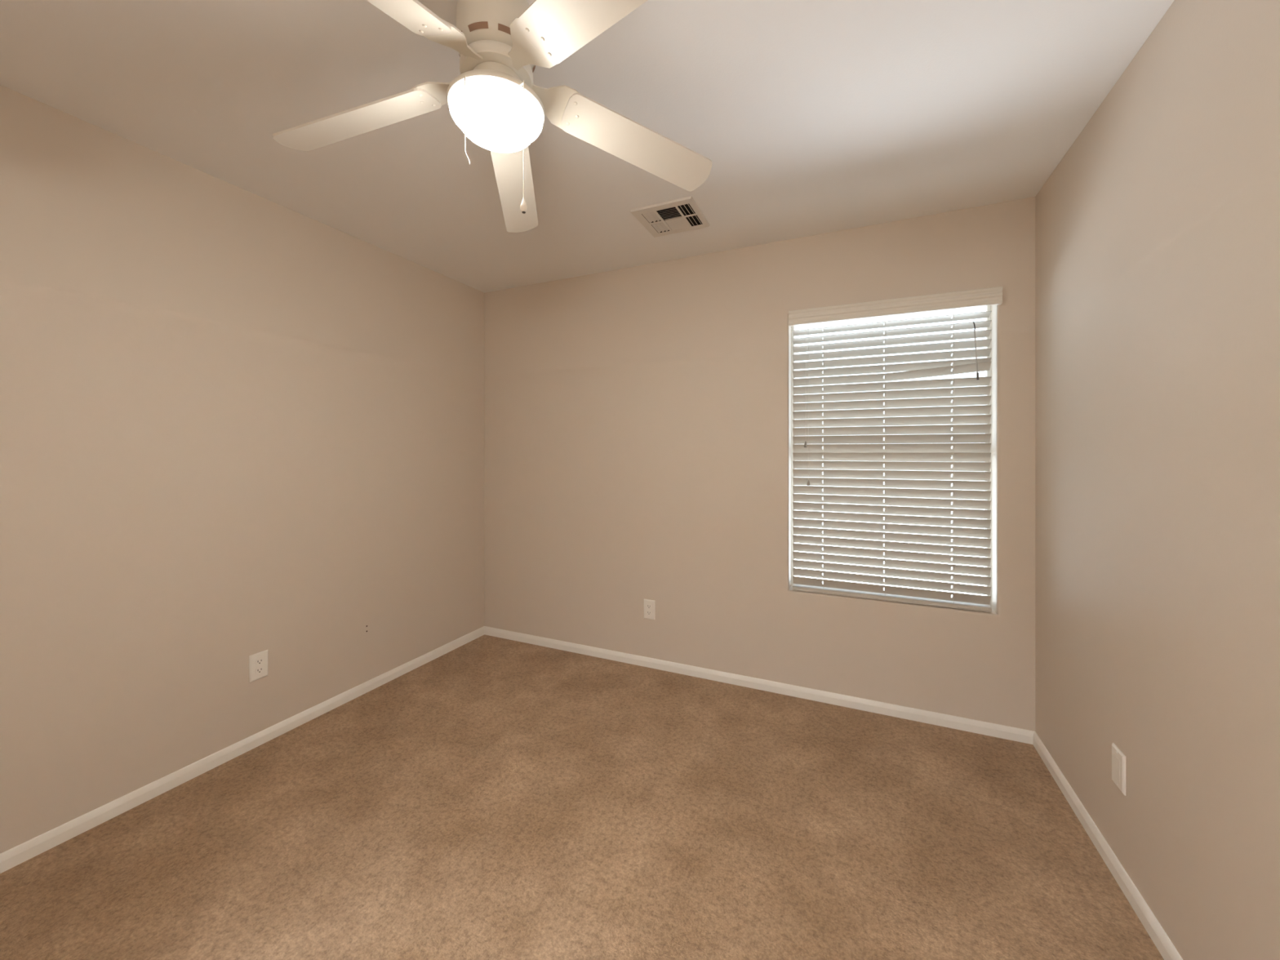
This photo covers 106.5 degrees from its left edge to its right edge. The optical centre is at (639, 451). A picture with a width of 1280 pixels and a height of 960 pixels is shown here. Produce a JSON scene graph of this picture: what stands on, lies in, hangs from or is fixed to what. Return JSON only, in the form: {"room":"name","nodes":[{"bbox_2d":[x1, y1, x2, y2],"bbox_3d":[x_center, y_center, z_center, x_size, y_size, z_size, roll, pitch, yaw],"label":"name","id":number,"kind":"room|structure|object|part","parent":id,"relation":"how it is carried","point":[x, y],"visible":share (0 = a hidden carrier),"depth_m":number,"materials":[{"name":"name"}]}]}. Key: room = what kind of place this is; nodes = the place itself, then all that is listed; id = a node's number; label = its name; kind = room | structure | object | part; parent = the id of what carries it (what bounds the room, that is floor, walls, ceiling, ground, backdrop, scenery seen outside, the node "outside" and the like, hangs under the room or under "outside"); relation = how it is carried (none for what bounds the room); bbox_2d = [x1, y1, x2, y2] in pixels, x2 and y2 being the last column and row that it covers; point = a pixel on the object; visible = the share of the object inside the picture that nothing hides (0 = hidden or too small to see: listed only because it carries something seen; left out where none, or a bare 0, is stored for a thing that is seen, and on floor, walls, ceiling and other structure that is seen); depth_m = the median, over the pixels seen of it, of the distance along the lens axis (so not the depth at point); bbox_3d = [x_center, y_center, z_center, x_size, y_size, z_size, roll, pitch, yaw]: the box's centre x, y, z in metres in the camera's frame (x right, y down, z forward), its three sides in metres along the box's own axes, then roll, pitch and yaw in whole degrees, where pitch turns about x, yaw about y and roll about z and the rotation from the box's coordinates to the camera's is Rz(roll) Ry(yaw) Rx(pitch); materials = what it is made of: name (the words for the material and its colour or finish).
{"room":"empty bedroom","nodes":[
{"label":"empty bedroom","id":0,"kind":"room"},
{"bbox_2d":[0,84,484,853],"bbox_3d":[-1.862,0.082,1.950,0.161,2.440,3.300,0,0,24],"label":"wall","id":1,"kind":"structure","parent":0,"point":[237,424],"depth_m":1.93,"materials":[{"name":"beige paint"}]},
{"bbox_2d":[0,626,484,873],"bbox_3d":[-1.784,1.274,1.915,0.012,0.056,3.300,0,0,24],"label":"baseboard","id":2,"kind":"structure","parent":1,"relation":"attached to","point":[11,858],"depth_m":1.92,"materials":[{"name":"white paint"}]},
{"bbox_2d":[248,649,267,682],"bbox_3d":[-1.692,0.951,2.125,0.008,0.117,0.073,0,0,24],"label":"wall outlet","id":3,"kind":"object","parent":1,"relation":"attached to","point":[258,662],"visible":1,"depth_m":2.12,"materials":[{"name":"white plastic"}]},
{"bbox_2d":[254,666,263,674],"bbox_3d":[-1.689,0.970,2.124,0.002,0.025,0.034,0,0,24],"label":"receptacle","id":4,"kind":"object","parent":3,"relation":"attached to","point":[258,670],"depth_m":2.12,"materials":[{"name":"grey plastic"}]},
{"bbox_2d":[254,657,263,665],"bbox_3d":[-1.689,0.931,2.124,0.002,0.025,0.034,0,0,24],"label":"receptacle","id":5,"kind":"object","parent":3,"relation":"attached to","point":[258,661],"depth_m":2.12,"materials":[{"name":"grey plastic"}]},
{"bbox_2d":[0,634,1164,959],"bbox_3d":[-0.648,1.361,0.611,3.473,0.120,5.070,0,0,24],"label":"floor","id":6,"kind":"structure","parent":0,"point":[495,797],"depth_m":1.61,"materials":[{"name":"brown carpet"}]},
{"bbox_2d":[0,0,1174,293],"bbox_3d":[-0.648,-1.198,0.611,3.473,0.120,5.070,0,0,24],"label":"ceiling","id":7,"kind":"structure","parent":0,"point":[811,117],"depth_m":1.56,"materials":[{"name":"white paint"}]},
{"bbox_2d":[271,0,711,232],"bbox_3d":[-0.402,-0.857,1.219,1.245,0.562,1.218,0,0,24],"label":"ceiling fan","id":8,"kind":"object","parent":7,"relation":"hanging from","point":[495,100],"visible":1,"depth_m":1.21,"materials":[{"name":"white metal"}]},
{"bbox_3d":[-0.784,-0.914,1.324,0.475,0.006,0.125,-10,15,10],"label":"blade","id":9,"kind":"part","parent":8,"relation":"part of","materials":[{"name":"white wood"}]},
{"bbox_3d":[-0.570,-0.914,0.883,0.125,0.006,0.475,18,17,24],"label":"blade","id":10,"kind":"part","parent":8,"relation":"part of","materials":[{"name":"beige laminate"}]},
{"bbox_3d":[-0.408,-0.793,1.149,0.014,0.221,0.030,0,0,8],"label":"pull chain","id":11,"kind":"part","parent":8,"relation":"part of","materials":[{"name":"beige metal"}]},
{"bbox_3d":[-0.373,-0.853,1.251,0.235,0.075,0.235,0,0,24],"label":"lamp shade","id":12,"kind":"part","parent":8,"relation":"part of","materials":[{"name":"white glass"}]},
{"bbox_3d":[-0.431,-0.914,1.664,0.125,0.006,0.475,-17,-7,-10],"label":"blade","id":13,"kind":"part","parent":8,"relation":"part of","materials":[{"name":"white wood"}]},
{"bbox_3d":[-0.293,-0.752,1.166,0.004,0.292,0.040,0,0,-44],"label":"pull chain","id":14,"kind":"part","parent":8,"relation":"part of","materials":[{"name":"beige metal"}]},
{"bbox_3d":[-0.084,-0.914,0.951,0.475,0.006,0.125,13,-7,45],"label":"blade","id":15,"kind":"part","parent":8,"relation":"part of","materials":[{"name":"beige laminate"}]},
{"bbox_3d":[0.001,-0.914,1.433,0.475,0.006,0.125,10,-21,-26],"label":"blade","id":16,"kind":"part","parent":8,"relation":"part of","materials":[{"name":"beige laminate"}]},
{"bbox_2d":[629,195,710,237],"bbox_3d":[0.151,-1.133,2.324,0.304,0.011,0.299,0,0,24],"label":"ceiling vent","id":17,"kind":"object","parent":7,"relation":"in","point":[683,214],"visible":1,"depth_m":2.31,"materials":[{"name":"white metal"}]},
{"bbox_2d":[484,196,1035,731],"bbox_3d":[0.357,0.082,2.851,3.473,2.440,0.160,0,0,24],"label":"wall","id":18,"kind":"structure","parent":0,"point":[637,419],"depth_m":2.72,"materials":[{"name":"beige paint"}]},
{"bbox_2d":[644,599,654,619],"bbox_3d":[0.056,0.954,2.894,0.073,0.117,0.008,0,0,24],"label":"wall outlet","id":19,"kind":"object","parent":18,"relation":"attached to","point":[649,605],"visible":1,"depth_m":2.89,"materials":[{"name":"white plastic"}]},
{"bbox_2d":[646,610,651,615],"bbox_3d":[0.055,0.973,2.891,0.034,0.025,0.002,0,0,24],"label":"receptacle","id":20,"kind":"object","parent":19,"relation":"attached to","point":[648,612],"depth_m":2.89,"materials":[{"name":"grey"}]},
{"bbox_2d":[646,604,651,608],"bbox_3d":[0.055,0.934,2.891,0.034,0.025,0.002,0,0,24],"label":"receptacle","id":21,"kind":"object","parent":19,"relation":"attached to","point":[648,606],"depth_m":2.89,"materials":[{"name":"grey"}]},
{"bbox_2d":[484,626,1034,744],"bbox_3d":[0.322,1.274,2.772,3.153,0.056,0.012,0,0,24],"label":"baseboard","id":22,"kind":"structure","parent":18,"relation":"attached to","point":[1006,732],"depth_m":2.56,"materials":[{"name":"white paint"}]},
{"bbox_2d":[791,305,991,606],"bbox_3d":[1.273,0.005,2.503,0.919,1.477,0.040,0,0,24],"label":"window","id":23,"kind":"structure","parent":18,"relation":"in","point":[988,373],"depth_m":2.67,"materials":[{"name":"white plastic"}]},
{"bbox_2d":[788,286,1002,612],"bbox_3d":[1.228,-0.004,2.384,0.927,1.486,0.094,0,0,24],"label":"window blind","id":24,"kind":"object","parent":23,"relation":"attached to","point":[916,442],"visible":1,"depth_m":2.38,"materials":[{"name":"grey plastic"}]},
{"bbox_3d":[0.969,0.014,2.522,0.001,1.425,0.056,0,0,24],"label":"ladder cord","id":25,"kind":"part","parent":24,"relation":"part of","materials":[{"name":"white fabric"}]},
{"bbox_3d":[1.231,0.014,2.404,0.001,1.425,0.056,0,0,24],"label":"ladder cord","id":26,"kind":"part","parent":24,"relation":"part of","materials":[{"name":"white fabric"}]},
{"bbox_3d":[1.228,0.729,2.404,0.880,0.020,0.051,0,0,24],"label":"rail","id":27,"kind":"part","parent":24,"relation":"part of","materials":[{"name":"grey plastic"}]},
{"bbox_3d":[1.495,0.014,2.285,0.001,1.425,0.056,0,0,24],"label":"ladder cord","id":28,"kind":"part","parent":24,"relation":"part of","materials":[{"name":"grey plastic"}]},
{"bbox_2d":[1035,0,1279,959],"bbox_3d":[1.161,0.082,0.594,0.160,2.440,3.300,0,0,24],"label":"wall","id":29,"kind":"structure","parent":0,"point":[1157,228],"depth_m":1.20,"materials":[{"name":"beige paint"}]},
{"bbox_2d":[1032,731,1182,959],"bbox_3d":[1.082,1.274,0.629,0.012,0.056,3.300,0,0,24],"label":"baseboard","id":30,"kind":"structure","parent":29,"relation":"attached to","point":[1159,937],"depth_m":1.47,"materials":[{"name":"white paint"}]},
{"bbox_2d":[1111,742,1125,795],"bbox_3d":[1.455,0.964,1.456,0.007,0.117,0.073,0,0,24],"label":"wall outlet","id":31,"kind":"object","parent":29,"relation":"attached to","point":[1118,758],"visible":1,"depth_m":1.45,"materials":[{"name":"white plastic"}]}
]}

